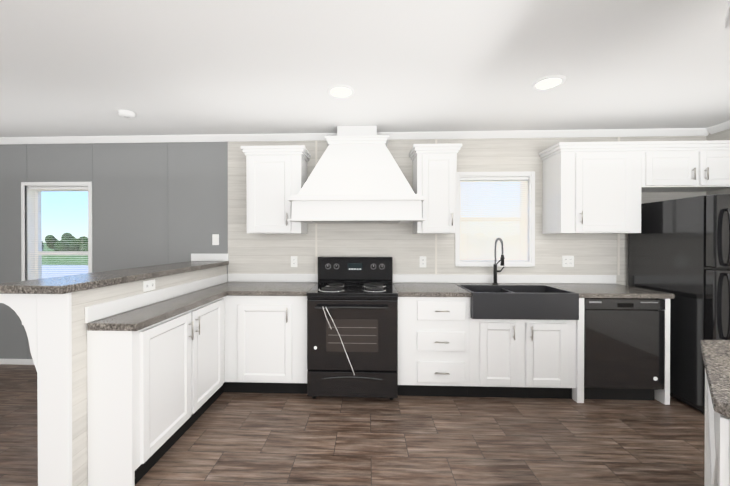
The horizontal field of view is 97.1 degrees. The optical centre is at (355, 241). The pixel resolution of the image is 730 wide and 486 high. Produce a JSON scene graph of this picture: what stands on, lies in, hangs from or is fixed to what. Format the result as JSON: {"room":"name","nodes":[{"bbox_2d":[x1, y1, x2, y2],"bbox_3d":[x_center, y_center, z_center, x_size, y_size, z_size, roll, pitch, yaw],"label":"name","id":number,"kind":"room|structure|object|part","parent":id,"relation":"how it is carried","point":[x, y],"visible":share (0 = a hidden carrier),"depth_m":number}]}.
{"room":"kitchen","nodes":[
{"label":"kitchen","id":0,"kind":"room"},
{"bbox_2d":[0,364,704,485],"bbox_3d":[-0.688,1.377,0.350,8.490,0.050,6.420,0,0,2],"label":"floor","id":1,"kind":"structure","parent":0,"point":[252,439],"depth_m":2.16},
{"bbox_2d":[71,265,226,485],"bbox_3d":[-1.474,0.796,2.530,0.155,1.092,1.798,0,0,2],"label":"wall","id":2,"kind":"structure","parent":1,"relation":"on","point":[81,300],"depth_m":1.70},
{"bbox_2d":[0,293,71,485],"bbox_3d":[-1.613,0.800,1.638,0.369,1.092,0.045,0,0,2],"label":"support bracket","id":3,"kind":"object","parent":2,"relation":"attached to","point":[46,319],"depth_m":1.61},
{"bbox_2d":[0,261,228,293],"bbox_3d":[-1.577,0.229,2.497,0.402,0.040,1.869,0,0,2],"label":"countertop","id":4,"kind":"structure","parent":2,"relation":"on","point":[67,284],"depth_m":1.89},
{"bbox_2d":[143,279,154,291],"bbox_3d":[-1.405,0.298,2.203,0.008,0.070,0.115,0,0,2],"label":"outlet","id":5,"kind":"object","parent":2,"relation":"attached to","point":[148,285],"visible":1,"depth_m":2.19},
{"bbox_2d":[85,274,227,322],"bbox_3d":[-1.387,0.383,2.553,0.015,0.085,1.705,0,0,2],"label":"trim","id":6,"kind":"structure","parent":2,"relation":"attached to","point":[104,310],"depth_m":2.14},
{"bbox_2d":[87,297,224,485],"bbox_3d":[-1.257,0.906,2.267,0.298,0.874,1.109,0,0,2],"label":"base cabinet","id":7,"kind":"object","parent":1,"relation":"on","point":[153,392],"visible":0.96,"depth_m":1.81},
{"bbox_2d":[221,296,307,393],"bbox_3d":[-0.884,0.903,3.081,0.980,0.874,0.652,0,0,2],"label":"base cabinet","id":8,"kind":"object","parent":1,"relation":"on","point":[265,344],"visible":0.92,"depth_m":2.79},
{"bbox_2d":[88,282,674,330],"bbox_3d":[0.611,0.447,2.475,3.983,0.039,1.708,0,0,2],"label":"countertop","id":9,"kind":"structure","parent":8,"relation":"on","point":[141,318],"depth_m":2.71},
{"bbox_2d":[492,237,504,284],"bbox_3d":[1.425,0.190,3.131,0.118,0.467,0.220,0,0,2],"label":"sink faucet","id":10,"kind":"object","parent":9,"relation":"on","point":[495,270],"visible":1,"depth_m":3.20},
{"bbox_2d":[307,256,397,399],"bbox_3d":[-0.013,0.748,2.977,0.762,1.185,0.752,0,0,2],"label":"electric range","id":11,"kind":"object","parent":1,"relation":"on","point":[352,326],"visible":1,"depth_m":2.67},
{"bbox_2d":[398,297,468,396],"bbox_3d":[0.675,0.903,3.019,0.604,0.874,0.652,0,0,2],"label":"base cabinet","id":12,"kind":"object","parent":1,"relation":"on","point":[433,346],"visible":0.98,"depth_m":2.74},
{"bbox_2d":[457,285,578,398],"bbox_3d":[1.419,0.881,2.987,0.882,0.918,0.657,0,0,2],"label":"base cabinet","id":13,"kind":"object","parent":1,"relation":"on","point":[518,358],"depth_m":2.70},
{"bbox_3d":[1.415,0.531,2.903,0.860,0.218,0.491,0,0,2],"label":"sink apron","id":14,"kind":"part","parent":13,"relation":"part of"},
{"bbox_2d":[572,298,669,404],"bbox_3d":[2.232,0.903,2.974,0.742,0.874,0.619,0,0,2],"label":"base cabinet","id":15,"kind":"object","parent":1,"relation":"on","point":[662,396],"visible":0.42,"depth_m":2.68},
{"bbox_2d":[584,298,664,399],"bbox_3d":[2.238,0.906,2.950,0.640,0.868,0.588,0,0,2],"label":"dishwasher","id":16,"kind":"object","parent":1,"relation":"on","point":[624,347],"visible":0.81,"depth_m":2.66},
{"bbox_2d":[628,194,729,414],"bbox_3d":[3.086,0.483,2.769,0.770,1.715,0.859,0,0,2],"label":"fridge","id":17,"kind":"object","parent":1,"relation":"on","point":[679,249],"visible":0.79,"depth_m":2.61},
{"bbox_2d":[704,370,727,485],"bbox_3d":[1.649,0.911,1.084,1.258,0.874,0.636,0,0,2],"label":"base cabinet","id":18,"kind":"object","parent":1,"relation":"on","point":[717,453],"depth_m":1.18},
{"bbox_2d":[728,418,729,485],"bbox_3d":[1.630,0.913,0.607,1.258,0.874,0.440,0,0,2],"label":"base cabinet","id":19,"kind":"object","parent":1,"relation":"on","point":[728,418],"depth_m":0.89},
{"bbox_2d":[701,341,729,417],"bbox_3d":[1.197,0.457,0.178,0.450,0.039,2.512,0,0,2],"label":"countertop","id":20,"kind":"structure","parent":19,"relation":"on","point":[716,356],"depth_m":1.06},
{"bbox_2d":[0,136,706,358],"bbox_3d":[-0.564,0.108,3.472,8.490,2.460,0.160,0,0,2],"label":"wall","id":21,"kind":"structure","parent":0,"point":[129,205],"depth_m":3.42},
{"bbox_2d":[21,182,91,324],"bbox_3d":[-3.228,0.128,3.553,0.790,1.550,0.170,0,0,2],"label":"living room window","id":22,"kind":"structure","parent":21,"relation":"in","point":[34,219],"depth_m":3.56},
{"bbox_2d":[28,187,87,279],"bbox_3d":[-3.229,0.127,3.528,0.688,1.450,0.028,0,0,2],"label":"window blind","id":23,"kind":"object","parent":22,"relation":"attached to","point":[57,188],"visible":0.46,"depth_m":3.52},
{"bbox_2d":[0,133,336,144],"bbox_3d":[-2.379,-1.091,3.433,4.425,0.062,0.052,0,0,2],"label":"crown molding","id":24,"kind":"structure","parent":21,"relation":"attached to","point":[289,136],"depth_m":3.41},
{"bbox_2d":[191,254,228,260],"bbox_3d":[-1.540,0.165,3.421,0.402,0.079,0.019,0,0,2],"label":"trim","id":25,"kind":"structure","parent":21,"relation":"attached to","point":[209,257],"depth_m":3.41},
{"bbox_2d":[212,234,218,244],"bbox_3d":[-1.481,-0.022,3.423,0.070,0.114,0.008,0,0,2],"label":"light switch","id":26,"kind":"object","parent":21,"relation":"attached to","point":[215,239],"visible":1,"depth_m":3.42},
{"bbox_2d":[241,145,310,233],"bbox_3d":[-0.772,-0.493,3.210,0.606,0.825,0.372,0,0,2],"label":"upper cabinet","id":27,"kind":"object","parent":21,"relation":"attached to","point":[276,177],"visible":0.98,"depth_m":3.07},
{"bbox_2d":[291,256,296,266],"bbox_3d":[-0.642,0.208,3.391,0.070,0.114,0.008,0,0,2],"label":"outlet","id":28,"kind":"object","parent":21,"relation":"attached to","point":[293,261],"visible":1,"depth_m":3.39},
{"bbox_2d":[25,137,619,358],"bbox_3d":[-0.852,0.109,3.401,7.061,2.338,0.004,0,0,2],"label":"trim","id":29,"kind":"structure","parent":21,"relation":"attached to","point":[618,256],"depth_m":3.44},
{"bbox_2d":[287,126,425,223],"bbox_3d":[0.017,-0.652,3.101,1.230,0.935,0.527,0,0,2],"label":"wood range hood","id":30,"kind":"object","parent":21,"relation":"attached to","point":[356,176],"visible":1,"depth_m":2.90},
{"bbox_2d":[228,274,615,283],"bbox_3d":[0.645,0.380,3.337,3.983,0.085,0.015,0,0,2],"label":"trim","id":31,"kind":"structure","parent":21,"relation":"attached to","point":[458,278],"depth_m":3.31},
{"bbox_2d":[420,256,425,266],"bbox_3d":[0.702,0.208,3.338,0.070,0.114,0.008,0,0,2],"label":"outlet","id":32,"kind":"object","parent":21,"relation":"attached to","point":[422,261],"visible":1,"depth_m":3.33},
{"bbox_2d":[409,143,461,233],"bbox_3d":[0.771,-0.493,3.149,0.442,0.825,0.372,0,0,2],"label":"upper cabinet","id":33,"kind":"object","parent":21,"relation":"attached to","point":[435,175],"visible":1,"depth_m":3.00},
{"bbox_2d":[455,171,534,266],"bbox_3d":[1.434,-0.232,3.366,0.800,0.970,0.170,0,0,2],"label":"kitchen window","id":34,"kind":"structure","parent":21,"relation":"in","point":[530,175],"depth_m":3.30},
{"bbox_2d":[460,177,527,260],"bbox_3d":[1.433,-0.233,3.341,0.698,0.870,0.028,0,0,2],"label":"window blind","id":35,"kind":"object","parent":34,"relation":"attached to","point":[478,237],"visible":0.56,"depth_m":3.34},
{"bbox_2d":[377,128,707,139],"bbox_3d":[1.832,-1.090,3.266,3.225,0.062,0.052,0,0,2],"label":"crown molding","id":36,"kind":"structure","parent":21,"relation":"attached to","point":[667,131],"depth_m":3.25},
{"bbox_2d":[562,256,573,266],"bbox_3d":[2.166,0.199,3.280,0.115,0.114,0.008,0,0,2],"label":"outlet","id":37,"kind":"object","parent":21,"relation":"attached to","point":[567,261],"visible":1,"depth_m":3.28},
{"bbox_2d":[540,144,646,233],"bbox_3d":[2.262,-0.467,3.107,0.714,0.773,0.339,0,0,2],"label":"upper cabinet","id":38,"kind":"object","parent":21,"relation":"attached to","point":[594,187],"depth_m":2.95},
{"bbox_2d":[647,144,702,191],"bbox_3d":[2.859,-0.676,3.082,0.479,0.354,0.339,0,0,2],"label":"upper cabinet","id":39,"kind":"object","parent":21,"relation":"attached to","point":[670,167],"depth_m":2.92},
{"bbox_2d":[687,144,729,191],"bbox_3d":[3.288,-0.676,3.065,0.380,0.354,0.339,0,0,2],"label":"upper cabinet","id":40,"kind":"object","parent":21,"relation":"attached to","point":[716,157],"depth_m":2.90},
{"bbox_2d":[0,0,729,136],"bbox_3d":[-0.688,-1.133,0.339,8.490,0.050,6.420,0,0,2],"label":"ceiling","id":41,"kind":"structure","parent":0,"point":[156,67],"depth_m":2.04},
{"bbox_2d":[118,110,135,118],"bbox_3d":[-1.976,-1.100,2.792,0.128,0.037,0.128,0,0,2],"label":"smoke detector","id":42,"kind":"object","parent":41,"relation":"attached to","point":[127,114],"visible":1,"depth_m":2.76},
{"bbox_2d":[327,85,354,97],"bbox_3d":[-0.105,-1.111,2.394,0.210,0.012,0.210,0,0,2],"label":"recessed light","id":43,"kind":"object","parent":41,"relation":"in","point":[341,91],"visible":1,"depth_m":2.39},
{"bbox_2d":[531,75,565,89],"bbox_3d":[1.355,-1.111,2.260,0.210,0.012,0.210,0,0,2],"label":"recessed light","id":44,"kind":"object","parent":41,"relation":"in","point":[548,82],"visible":0.98,"depth_m":2.25},
{"bbox_2d":[706,129,729,194],"bbox_3d":[3.474,0.122,0.180,0.160,2.460,6.100,0,0,2],"label":"wall","id":45,"kind":"structure","parent":0,"point":[723,135],"depth_m":3.10},
{"bbox_2d":[708,120,729,133],"bbox_3d":[3.368,-1.077,0.179,0.052,0.062,6.100,0,0,2],"label":"crown molding","id":46,"kind":"structure","parent":45,"relation":"attached to","point":[720,127],"depth_m":3.08},
{"label":"outside","id":47,"kind":"structure","parent":0,"visible":0},
{"bbox_2d":[42,243,87,264],"bbox_3d":[7.920,1.183,201.968,600.000,0.020,395.500,0,0,2],"label":"grass","id":48,"kind":"structure","parent":47,"point":[46,261],"depth_m":32.86},
{"bbox_2d":[42,265,87,278],"bbox_3d":[0.652,1.967,18.614,600.000,0.010,13.500,0,0,2],"label":"road","id":49,"kind":"structure","parent":48,"relation":"on","point":[56,274],"depth_m":22.60},
{"bbox_2d":[42,232,87,250],"bbox_3d":[-24.079,0.556,53.570,301.548,4.846,13.268,0,0,2],"label":"trees","id":50,"kind":"object","parent":48,"relation":"on","point":[68,245],"depth_m":52.17},
{"bbox_3d":[1.830,0.123,-0.004,0.870,2.460,2.202,0,0,2],"label":"wall","id":51,"kind":"structure","parent":0,"visible":0},
{"bbox_2d":[725,0,729,27],"bbox_3d":[1.516,-0.514,1.040,0.650,0.895,0.388,0,0,-45],"label":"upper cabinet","id":52,"kind":"object","parent":51,"relation":"attached to","point":[727,21],"visible":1,"depth_m":1.35},
{"bbox_3d":[-4.849,0.121,0.510,0.160,2.460,6.100,0,0,2],"label":"wall","id":53,"kind":"structure","parent":0,"visible":0},
{"bbox_2d":[0,359,33,364],"bbox_3d":[-3.185,1.308,3.494,2.870,0.060,0.015,0,0,2],"label":"baseboard","id":54,"kind":"structure","parent":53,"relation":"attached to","point":[19,361],"depth_m":3.50}
]}

